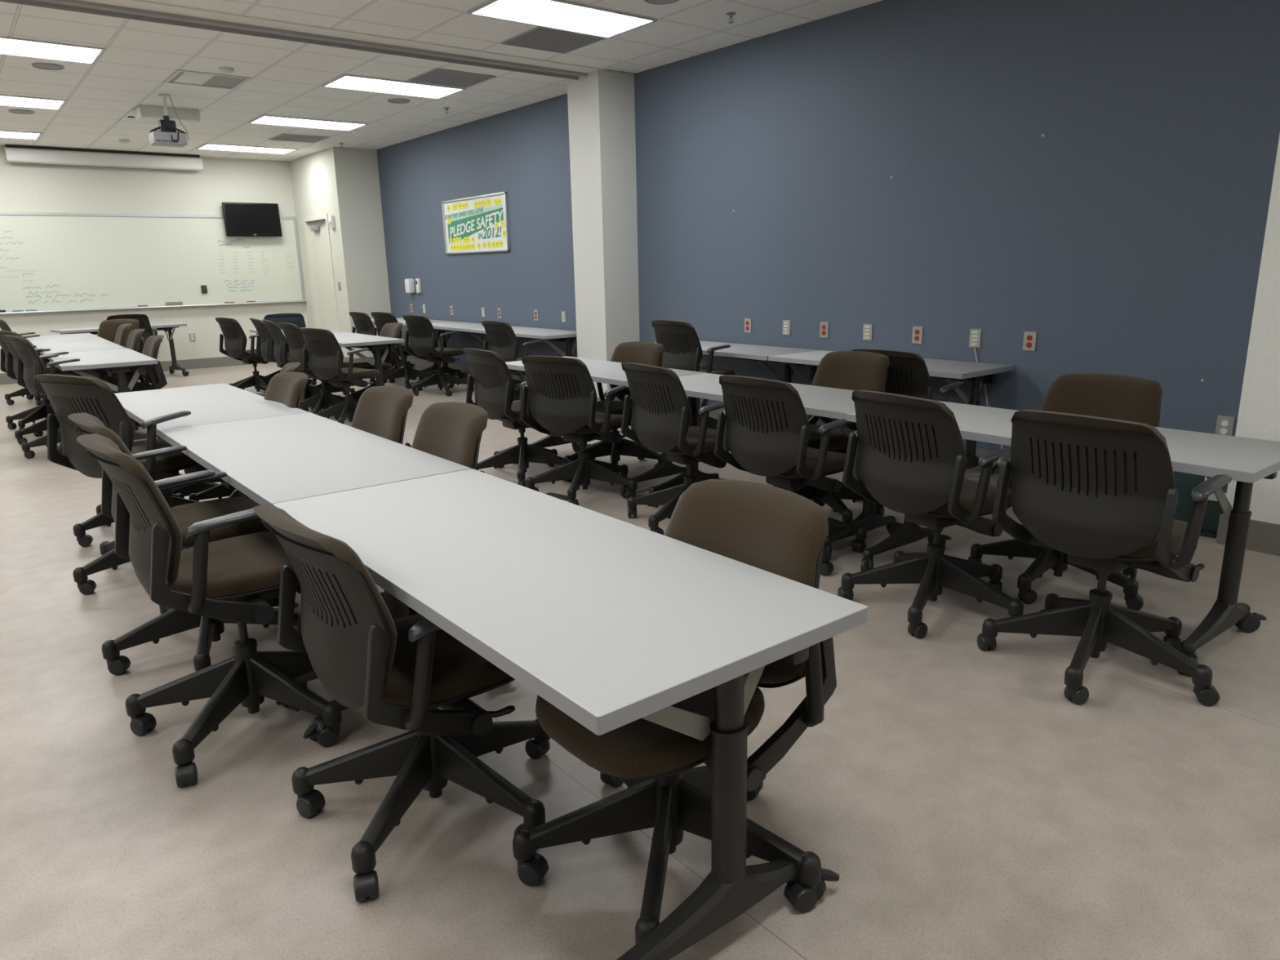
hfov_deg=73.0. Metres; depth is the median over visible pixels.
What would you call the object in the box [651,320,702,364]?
backrest cushion
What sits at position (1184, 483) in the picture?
trash can
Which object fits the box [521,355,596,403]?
backrest cushion
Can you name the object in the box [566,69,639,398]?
wall column
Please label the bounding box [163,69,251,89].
air vent
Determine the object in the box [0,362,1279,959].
floor
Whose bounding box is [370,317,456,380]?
table
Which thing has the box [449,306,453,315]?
wall outlet
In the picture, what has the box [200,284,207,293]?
magnet
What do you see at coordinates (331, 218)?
fire alarm strobe
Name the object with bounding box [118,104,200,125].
equipment box
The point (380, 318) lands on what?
backrest cushion
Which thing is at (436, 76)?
ceiling vent
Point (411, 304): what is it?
wall outlet
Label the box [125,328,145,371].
backrest cushion
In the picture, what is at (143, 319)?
backrest cushion
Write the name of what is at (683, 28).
ceiling
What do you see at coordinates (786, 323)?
wall outlet
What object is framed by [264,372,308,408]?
backrest cushion
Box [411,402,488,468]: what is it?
backrest cushion
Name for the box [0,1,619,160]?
ceiling
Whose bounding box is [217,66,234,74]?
smoke detector
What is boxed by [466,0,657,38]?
recessed light
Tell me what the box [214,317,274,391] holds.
office chair
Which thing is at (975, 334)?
wall outlet
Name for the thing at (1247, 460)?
table
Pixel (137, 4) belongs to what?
ceiling beam
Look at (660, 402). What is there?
backrest cushion
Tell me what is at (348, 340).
table
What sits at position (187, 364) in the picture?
baseboard
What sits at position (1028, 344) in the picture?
receptacle
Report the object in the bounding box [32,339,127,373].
table
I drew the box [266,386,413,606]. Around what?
office chair
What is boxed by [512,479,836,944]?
office chair
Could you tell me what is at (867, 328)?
wall outlet
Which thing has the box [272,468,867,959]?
table
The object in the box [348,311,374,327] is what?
backrest cushion
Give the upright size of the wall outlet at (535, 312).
0.124 m
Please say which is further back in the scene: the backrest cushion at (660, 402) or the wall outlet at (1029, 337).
the wall outlet at (1029, 337)
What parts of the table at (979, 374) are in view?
under rail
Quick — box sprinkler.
[726,12,735,23]
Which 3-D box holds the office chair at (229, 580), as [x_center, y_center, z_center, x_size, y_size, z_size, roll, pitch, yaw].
[-1.266,0.303,2.721,0.734,0.970,0.731,-12,18,-38]
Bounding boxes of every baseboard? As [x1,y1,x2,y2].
[0,356,273,384]
[342,356,1279,555]
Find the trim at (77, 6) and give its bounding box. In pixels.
[0,0,587,79]
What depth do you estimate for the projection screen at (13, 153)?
12.00 m
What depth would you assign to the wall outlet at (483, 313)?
10.91 m
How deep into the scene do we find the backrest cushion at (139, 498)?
2.36 m
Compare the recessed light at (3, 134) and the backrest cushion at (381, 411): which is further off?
the recessed light at (3, 134)
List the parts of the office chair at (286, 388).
seat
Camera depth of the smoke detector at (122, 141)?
11.19 m
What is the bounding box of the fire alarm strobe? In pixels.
[328,215,335,228]
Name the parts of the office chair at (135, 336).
seat, arm post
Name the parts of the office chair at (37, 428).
frame, armrest, arm post, armrest, seat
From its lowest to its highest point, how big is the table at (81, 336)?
0.736 m
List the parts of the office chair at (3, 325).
armrest, armrest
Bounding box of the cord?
[964,345,1003,475]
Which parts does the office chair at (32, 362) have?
frame, frame, armrest, arm post, armrest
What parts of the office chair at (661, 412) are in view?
frame, arm post, seat, frame, arm post, armrest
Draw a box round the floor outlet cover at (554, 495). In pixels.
[546,492,568,500]
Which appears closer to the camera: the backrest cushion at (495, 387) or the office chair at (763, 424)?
the office chair at (763, 424)
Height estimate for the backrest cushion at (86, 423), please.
0.456 m
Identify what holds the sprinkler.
attached to the ceiling at (683, 28)
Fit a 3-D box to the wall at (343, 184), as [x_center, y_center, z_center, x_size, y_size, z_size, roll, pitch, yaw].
[-4.655,-3.432,13.597,0.742,3.126,2.050,-12,18,-37]
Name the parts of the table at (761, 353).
under rail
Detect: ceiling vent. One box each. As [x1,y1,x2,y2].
[268,133,329,142]
[407,67,496,88]
[500,26,606,53]
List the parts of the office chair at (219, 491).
leg, armrest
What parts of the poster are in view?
pale panel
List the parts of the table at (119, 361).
under rail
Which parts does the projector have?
power cord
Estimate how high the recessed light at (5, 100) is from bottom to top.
0.011 m
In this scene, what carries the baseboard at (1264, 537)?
attached to the wall at (1259, 413)
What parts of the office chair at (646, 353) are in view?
arm post, frame, seat, leg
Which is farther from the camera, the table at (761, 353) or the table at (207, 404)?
the table at (761, 353)
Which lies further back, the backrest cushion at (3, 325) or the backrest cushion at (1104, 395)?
the backrest cushion at (3, 325)
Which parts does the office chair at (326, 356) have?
frame, arm post, frame, leg, seat, armrest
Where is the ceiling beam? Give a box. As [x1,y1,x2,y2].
[78,0,606,73]
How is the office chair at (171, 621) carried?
on the floor
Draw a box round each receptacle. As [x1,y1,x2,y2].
[1026,335,1032,340]
[1026,342,1031,347]
[1219,428,1227,434]
[1221,420,1228,426]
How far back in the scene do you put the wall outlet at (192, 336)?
13.27 m
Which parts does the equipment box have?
plate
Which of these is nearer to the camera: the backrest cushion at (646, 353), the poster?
the backrest cushion at (646, 353)
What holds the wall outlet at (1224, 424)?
attached to the wall at (1128, 235)
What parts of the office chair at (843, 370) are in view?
frame, seat, leg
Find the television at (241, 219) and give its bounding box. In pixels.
[221,202,282,236]
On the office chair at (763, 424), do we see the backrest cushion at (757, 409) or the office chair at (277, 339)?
the backrest cushion at (757, 409)
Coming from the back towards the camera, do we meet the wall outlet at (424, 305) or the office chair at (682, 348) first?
the wall outlet at (424, 305)
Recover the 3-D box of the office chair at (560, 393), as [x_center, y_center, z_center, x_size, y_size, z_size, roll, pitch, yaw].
[-0.341,-0.352,5.417,0.702,0.904,0.724,8,17,33]
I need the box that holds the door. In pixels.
[302,213,339,331]
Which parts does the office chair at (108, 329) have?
arm post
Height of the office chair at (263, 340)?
0.934 m
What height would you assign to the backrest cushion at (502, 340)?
0.456 m
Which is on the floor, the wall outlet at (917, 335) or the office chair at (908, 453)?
the office chair at (908, 453)
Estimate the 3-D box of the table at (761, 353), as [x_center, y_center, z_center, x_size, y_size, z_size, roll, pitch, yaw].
[0.685,-0.748,7.278,0.666,0.736,1.586,-12,18,-37]
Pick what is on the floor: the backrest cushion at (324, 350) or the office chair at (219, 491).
the office chair at (219, 491)
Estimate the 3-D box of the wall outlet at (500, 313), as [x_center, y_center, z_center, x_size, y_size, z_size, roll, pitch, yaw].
[-1.722,-2.044,10.607,0.012,0.124,0.080,-12,18,-37]
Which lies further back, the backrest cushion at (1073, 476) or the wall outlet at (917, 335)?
the wall outlet at (917, 335)
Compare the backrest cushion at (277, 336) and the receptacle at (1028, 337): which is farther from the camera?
the backrest cushion at (277, 336)
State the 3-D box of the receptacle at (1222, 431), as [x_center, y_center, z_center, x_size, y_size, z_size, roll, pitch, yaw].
[3.183,-0.265,4.716,0.004,0.034,0.035,-12,18,-37]
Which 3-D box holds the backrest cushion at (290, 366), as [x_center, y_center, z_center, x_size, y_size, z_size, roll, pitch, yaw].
[-2.137,-0.477,5.268,0.180,0.456,0.508,-7,15,-22]
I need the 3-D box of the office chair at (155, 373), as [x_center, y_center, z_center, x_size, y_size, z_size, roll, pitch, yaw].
[-4.583,-0.822,7.720,0.709,0.886,0.723,-12,18,-37]
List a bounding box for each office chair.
[0,319,50,405]
[0,330,91,444]
[0,335,71,431]
[4,334,79,458]
[33,373,200,595]
[67,412,301,675]
[72,417,199,546]
[76,433,342,787]
[80,323,132,371]
[96,314,161,382]
[97,319,144,352]
[106,328,145,383]
[112,335,167,430]
[183,372,308,497]
[188,362,300,501]
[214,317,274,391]
[248,318,320,392]
[253,504,550,902]
[256,313,316,385]
[262,319,339,411]
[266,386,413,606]
[277,322,355,413]
[298,328,379,424]
[343,322,405,401]
[348,311,410,382]
[370,311,432,388]
[380,402,488,615]
[402,315,467,395]
[462,347,573,487]
[481,320,542,401]
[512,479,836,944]
[520,355,637,505]
[564,341,664,473]
[620,362,729,535]
[651,320,735,430]
[714,374,866,575]
[772,351,889,523]
[837,390,1023,638]
[851,348,966,501]
[968,373,1162,610]
[977,409,1231,706]
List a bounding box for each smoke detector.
[118,139,129,143]
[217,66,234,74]
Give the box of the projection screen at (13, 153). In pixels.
[4,144,203,170]
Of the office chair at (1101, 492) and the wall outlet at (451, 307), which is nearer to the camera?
the office chair at (1101, 492)
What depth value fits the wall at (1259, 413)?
4.06 m
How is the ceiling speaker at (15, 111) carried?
attached to the ceiling at (287, 78)
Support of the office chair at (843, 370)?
on the floor
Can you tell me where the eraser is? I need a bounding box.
[165,302,182,305]
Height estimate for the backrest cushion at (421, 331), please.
0.456 m
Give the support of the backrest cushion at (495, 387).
on the office chair at (495, 387)
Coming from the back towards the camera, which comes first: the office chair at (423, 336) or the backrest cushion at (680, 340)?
the office chair at (423, 336)
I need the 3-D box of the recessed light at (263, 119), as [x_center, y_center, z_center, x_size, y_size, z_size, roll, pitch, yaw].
[-3.915,-4.216,10.226,1.207,0.011,0.598,-12,18,-37]
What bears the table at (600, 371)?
on the floor
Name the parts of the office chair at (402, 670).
frame, leg, arm post, frame, armrest, seat, tilt lever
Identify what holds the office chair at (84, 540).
on the floor
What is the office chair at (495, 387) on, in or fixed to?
on the floor
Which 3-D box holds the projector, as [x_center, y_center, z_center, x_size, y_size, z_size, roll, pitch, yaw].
[-4.666,-3.542,8.524,0.322,0.462,0.300,-12,18,-37]
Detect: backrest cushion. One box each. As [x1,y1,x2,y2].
[0,319,12,331]
[0,330,22,337]
[4,334,45,386]
[33,373,134,453]
[67,412,133,456]
[76,433,182,588]
[106,314,148,328]
[114,323,132,346]
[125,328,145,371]
[142,335,164,384]
[214,317,247,350]
[248,318,271,337]
[253,504,397,690]
[262,319,287,342]
[263,313,303,328]
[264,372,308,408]
[277,322,309,363]
[280,362,300,373]
[298,328,343,367]
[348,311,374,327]
[351,386,413,443]
[370,311,402,338]
[379,322,403,366]
[402,315,436,345]
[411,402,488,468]
[462,347,515,408]
[481,320,519,357]
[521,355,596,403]
[608,341,664,401]
[621,362,691,433]
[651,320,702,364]
[664,479,828,684]
[719,374,809,440]
[811,351,889,430]
[851,348,931,394]
[851,390,966,471]
[1010,409,1175,539]
[1040,373,1162,426]
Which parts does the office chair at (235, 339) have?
frame, leg, arm post, frame, armrest, seat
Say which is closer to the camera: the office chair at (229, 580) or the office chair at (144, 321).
the office chair at (229, 580)
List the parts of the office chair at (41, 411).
frame, frame, leg, armrest, seat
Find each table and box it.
[24,333,105,398]
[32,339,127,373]
[45,348,160,439]
[49,322,189,376]
[114,382,308,498]
[159,412,471,709]
[249,327,350,395]
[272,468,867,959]
[300,332,404,400]
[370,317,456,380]
[418,321,516,391]
[470,326,577,382]
[505,355,706,497]
[647,373,902,559]
[653,340,817,382]
[768,350,1013,474]
[845,400,1279,674]
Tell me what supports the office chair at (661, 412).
on the floor
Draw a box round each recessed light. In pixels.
[0,35,105,64]
[0,94,66,110]
[0,129,42,139]
[195,142,297,154]
[248,115,368,131]
[321,74,466,99]
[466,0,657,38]
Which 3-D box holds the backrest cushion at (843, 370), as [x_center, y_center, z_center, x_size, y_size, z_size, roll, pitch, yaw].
[1.212,-0.497,4.934,0.180,0.456,0.508,-11,17,-35]
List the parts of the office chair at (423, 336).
frame, frame, arm post, seat, armrest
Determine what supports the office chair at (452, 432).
on the floor
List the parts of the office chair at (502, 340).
frame, frame, arm post, armrest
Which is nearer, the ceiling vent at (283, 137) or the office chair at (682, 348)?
the office chair at (682, 348)
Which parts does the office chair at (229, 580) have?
frame, armrest, arm post, frame, leg, armrest, seat, tilt lever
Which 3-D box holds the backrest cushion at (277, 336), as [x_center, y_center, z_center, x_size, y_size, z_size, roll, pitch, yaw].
[-3.802,-1.438,8.995,0.180,0.456,0.508,-10,16,-31]
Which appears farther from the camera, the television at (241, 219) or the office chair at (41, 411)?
the television at (241, 219)
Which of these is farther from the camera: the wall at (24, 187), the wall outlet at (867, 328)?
the wall at (24, 187)
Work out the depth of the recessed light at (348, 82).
8.29 m
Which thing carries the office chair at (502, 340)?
on the floor
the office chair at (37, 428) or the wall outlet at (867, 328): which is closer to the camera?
the wall outlet at (867, 328)
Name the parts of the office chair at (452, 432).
leg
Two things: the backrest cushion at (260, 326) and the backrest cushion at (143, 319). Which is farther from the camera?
the backrest cushion at (143, 319)
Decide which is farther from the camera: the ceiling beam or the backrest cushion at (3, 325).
the backrest cushion at (3, 325)
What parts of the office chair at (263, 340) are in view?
frame, frame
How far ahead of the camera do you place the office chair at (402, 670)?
2.07 m
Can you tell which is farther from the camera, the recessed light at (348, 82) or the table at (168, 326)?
the table at (168, 326)
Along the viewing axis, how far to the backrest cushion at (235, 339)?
10.01 m
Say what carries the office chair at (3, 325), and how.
on the floor
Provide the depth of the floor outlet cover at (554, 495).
5.44 m
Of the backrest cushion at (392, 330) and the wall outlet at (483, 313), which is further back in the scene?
the wall outlet at (483, 313)
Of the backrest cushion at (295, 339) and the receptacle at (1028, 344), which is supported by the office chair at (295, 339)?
the backrest cushion at (295, 339)
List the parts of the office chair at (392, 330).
seat, frame, arm post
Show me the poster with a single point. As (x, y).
(477, 224)
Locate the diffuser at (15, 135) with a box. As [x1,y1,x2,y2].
[0,131,39,138]
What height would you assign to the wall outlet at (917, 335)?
0.124 m
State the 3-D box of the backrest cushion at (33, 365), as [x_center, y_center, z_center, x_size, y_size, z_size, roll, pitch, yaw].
[-4.844,-0.913,6.804,0.508,0.456,0.180,12,19,42]
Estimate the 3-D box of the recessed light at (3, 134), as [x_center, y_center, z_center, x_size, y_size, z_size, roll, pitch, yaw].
[-7.926,-4.169,10.384,1.207,0.011,0.598,-12,18,-37]
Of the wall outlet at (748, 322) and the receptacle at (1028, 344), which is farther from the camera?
the wall outlet at (748, 322)
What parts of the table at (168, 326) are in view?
under rail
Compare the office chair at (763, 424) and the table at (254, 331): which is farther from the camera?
the table at (254, 331)
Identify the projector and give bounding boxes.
[148,94,189,147]
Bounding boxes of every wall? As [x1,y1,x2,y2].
[0,145,307,373]
[288,146,391,358]
[376,0,1279,451]
[1226,134,1279,524]
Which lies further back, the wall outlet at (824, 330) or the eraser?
the eraser
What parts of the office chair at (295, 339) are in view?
frame, frame, seat, leg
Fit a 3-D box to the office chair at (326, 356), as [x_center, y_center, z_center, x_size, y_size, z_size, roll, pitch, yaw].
[-2.750,-0.979,8.110,0.712,0.924,0.718,9,17,35]
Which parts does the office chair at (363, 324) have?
frame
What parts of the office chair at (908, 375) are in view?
frame, arm post, armrest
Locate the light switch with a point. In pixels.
(339, 282)
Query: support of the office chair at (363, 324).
on the floor
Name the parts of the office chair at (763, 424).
arm post, frame, seat, frame, arm post, armrest, leg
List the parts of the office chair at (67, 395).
frame, frame, arm post, seat, armrest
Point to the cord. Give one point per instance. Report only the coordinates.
(975, 348)
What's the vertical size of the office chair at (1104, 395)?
0.896 m
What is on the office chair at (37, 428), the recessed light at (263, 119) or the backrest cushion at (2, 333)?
the backrest cushion at (2, 333)
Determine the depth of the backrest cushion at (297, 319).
10.72 m
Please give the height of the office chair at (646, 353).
0.876 m
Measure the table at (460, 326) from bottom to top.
0.736 m
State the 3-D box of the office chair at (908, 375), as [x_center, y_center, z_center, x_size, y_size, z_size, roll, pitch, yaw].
[1.605,-0.360,5.263,0.720,0.916,0.717,-14,19,-42]
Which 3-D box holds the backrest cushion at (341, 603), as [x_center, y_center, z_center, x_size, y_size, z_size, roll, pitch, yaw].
[-0.757,0.297,2.030,0.180,0.456,0.508,-13,18,-40]
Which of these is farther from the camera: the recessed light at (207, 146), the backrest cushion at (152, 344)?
the recessed light at (207, 146)
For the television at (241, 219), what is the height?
0.501 m
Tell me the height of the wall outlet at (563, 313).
0.124 m
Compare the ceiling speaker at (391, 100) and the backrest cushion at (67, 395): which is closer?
the backrest cushion at (67, 395)
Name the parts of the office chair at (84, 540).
seat, leg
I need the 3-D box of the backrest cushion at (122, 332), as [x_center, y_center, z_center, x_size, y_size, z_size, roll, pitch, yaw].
[-5.421,-1.412,9.113,0.180,0.456,0.508,-11,17,-35]
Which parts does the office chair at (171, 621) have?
frame, frame, armrest, arm post, armrest, seat, leg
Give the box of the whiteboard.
[0,211,306,314]
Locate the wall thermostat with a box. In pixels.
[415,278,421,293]
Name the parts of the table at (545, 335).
under rail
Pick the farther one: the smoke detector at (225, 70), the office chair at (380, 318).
the office chair at (380, 318)
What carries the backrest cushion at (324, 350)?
on the office chair at (326, 356)
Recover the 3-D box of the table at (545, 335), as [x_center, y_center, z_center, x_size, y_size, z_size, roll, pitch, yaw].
[-1.217,-1.284,9.602,0.666,0.736,1.586,-12,18,-37]
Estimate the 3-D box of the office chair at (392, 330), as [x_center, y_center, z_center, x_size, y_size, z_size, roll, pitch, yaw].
[-2.837,-1.222,9.222,0.734,0.866,0.687,5,15,22]
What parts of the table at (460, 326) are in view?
under rail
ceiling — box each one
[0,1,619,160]
[144,0,882,73]
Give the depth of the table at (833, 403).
4.51 m
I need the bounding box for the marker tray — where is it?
[0,299,306,314]
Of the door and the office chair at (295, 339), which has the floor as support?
the office chair at (295, 339)
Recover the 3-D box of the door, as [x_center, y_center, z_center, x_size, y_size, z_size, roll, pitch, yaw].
[-4.900,-2.952,13.501,0.114,2.250,1.080,-12,18,-37]
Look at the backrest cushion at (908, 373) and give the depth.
4.89 m
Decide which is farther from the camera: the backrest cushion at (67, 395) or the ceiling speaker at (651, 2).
the ceiling speaker at (651, 2)
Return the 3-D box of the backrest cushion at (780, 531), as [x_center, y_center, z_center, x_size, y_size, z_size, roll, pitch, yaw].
[0.258,0.251,2.106,0.180,0.456,0.508,-12,18,-37]
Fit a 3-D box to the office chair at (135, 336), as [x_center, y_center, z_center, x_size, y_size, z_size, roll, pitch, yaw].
[-5.103,-0.992,8.405,0.734,0.904,0.687,5,15,22]
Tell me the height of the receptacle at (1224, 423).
0.034 m
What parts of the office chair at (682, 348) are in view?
frame, leg, arm post, seat, armrest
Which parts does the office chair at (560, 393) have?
arm post, frame, leg, seat, frame, arm post, armrest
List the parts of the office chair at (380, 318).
frame, seat, frame, leg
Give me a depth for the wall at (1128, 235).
5.81 m
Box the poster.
[441,191,510,253]
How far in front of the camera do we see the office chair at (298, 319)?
10.76 m
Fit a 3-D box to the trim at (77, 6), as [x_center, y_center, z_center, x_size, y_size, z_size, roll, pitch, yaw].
[-4.489,-2.912,4.879,10.215,0.145,0.185,-12,18,-37]
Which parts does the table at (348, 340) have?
under rail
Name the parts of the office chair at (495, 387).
frame, seat, frame, arm post, armrest, leg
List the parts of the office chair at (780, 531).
seat, leg, frame, arm post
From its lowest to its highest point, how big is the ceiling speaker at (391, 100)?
0.011 m
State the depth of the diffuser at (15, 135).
10.61 m
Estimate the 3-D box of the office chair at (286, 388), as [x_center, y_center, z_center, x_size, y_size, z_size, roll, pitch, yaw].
[-2.094,-0.092,4.559,0.712,0.884,0.740,-12,18,-38]
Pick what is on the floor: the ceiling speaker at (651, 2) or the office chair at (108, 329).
the office chair at (108, 329)
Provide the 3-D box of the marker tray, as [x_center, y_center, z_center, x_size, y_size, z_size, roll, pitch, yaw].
[-8.677,-2.261,11.729,8.170,0.030,0.093,-12,18,-37]
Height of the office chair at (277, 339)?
0.944 m
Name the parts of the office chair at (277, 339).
frame, frame, leg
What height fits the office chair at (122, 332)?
0.924 m
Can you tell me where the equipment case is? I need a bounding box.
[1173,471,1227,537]
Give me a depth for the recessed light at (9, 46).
6.70 m
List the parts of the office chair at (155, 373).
seat, leg, arm post, arm post, frame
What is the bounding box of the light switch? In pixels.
[337,281,341,290]
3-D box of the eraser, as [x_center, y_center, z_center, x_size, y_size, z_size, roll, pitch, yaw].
[-6.999,-2.650,13.002,0.220,0.050,0.050,-12,18,-37]
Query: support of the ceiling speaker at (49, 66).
attached to the ceiling at (287, 78)
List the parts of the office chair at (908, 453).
arm post, frame, leg, seat, frame, arm post, armrest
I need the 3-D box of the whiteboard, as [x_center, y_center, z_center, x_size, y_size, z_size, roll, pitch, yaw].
[-8.690,-2.897,11.571,8.170,1.340,0.093,-12,18,-37]
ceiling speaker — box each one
[8,109,35,114]
[31,62,64,70]
[386,98,409,103]
[644,0,679,4]
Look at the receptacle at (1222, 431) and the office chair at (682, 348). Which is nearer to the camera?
the receptacle at (1222, 431)
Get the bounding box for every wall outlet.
[188,333,195,341]
[409,303,413,312]
[422,304,426,313]
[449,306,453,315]
[481,306,485,317]
[497,307,502,318]
[533,310,538,320]
[561,311,566,322]
[744,318,751,333]
[782,320,791,335]
[819,321,828,337]
[862,324,872,341]
[911,325,923,344]
[968,328,982,347]
[1022,331,1036,351]
[1214,414,1235,435]
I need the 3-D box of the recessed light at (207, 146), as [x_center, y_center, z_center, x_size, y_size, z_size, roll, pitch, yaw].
[-5.544,-4.675,12.217,1.207,0.011,0.598,-12,18,-37]
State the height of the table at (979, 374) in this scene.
0.736 m
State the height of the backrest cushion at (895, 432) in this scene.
0.456 m
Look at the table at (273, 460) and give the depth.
3.22 m
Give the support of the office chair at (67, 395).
on the floor
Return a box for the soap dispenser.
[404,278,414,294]
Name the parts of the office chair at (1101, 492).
armrest, arm post, frame, leg, seat, frame, arm post, tilt lever, armrest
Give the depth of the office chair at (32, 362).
6.76 m

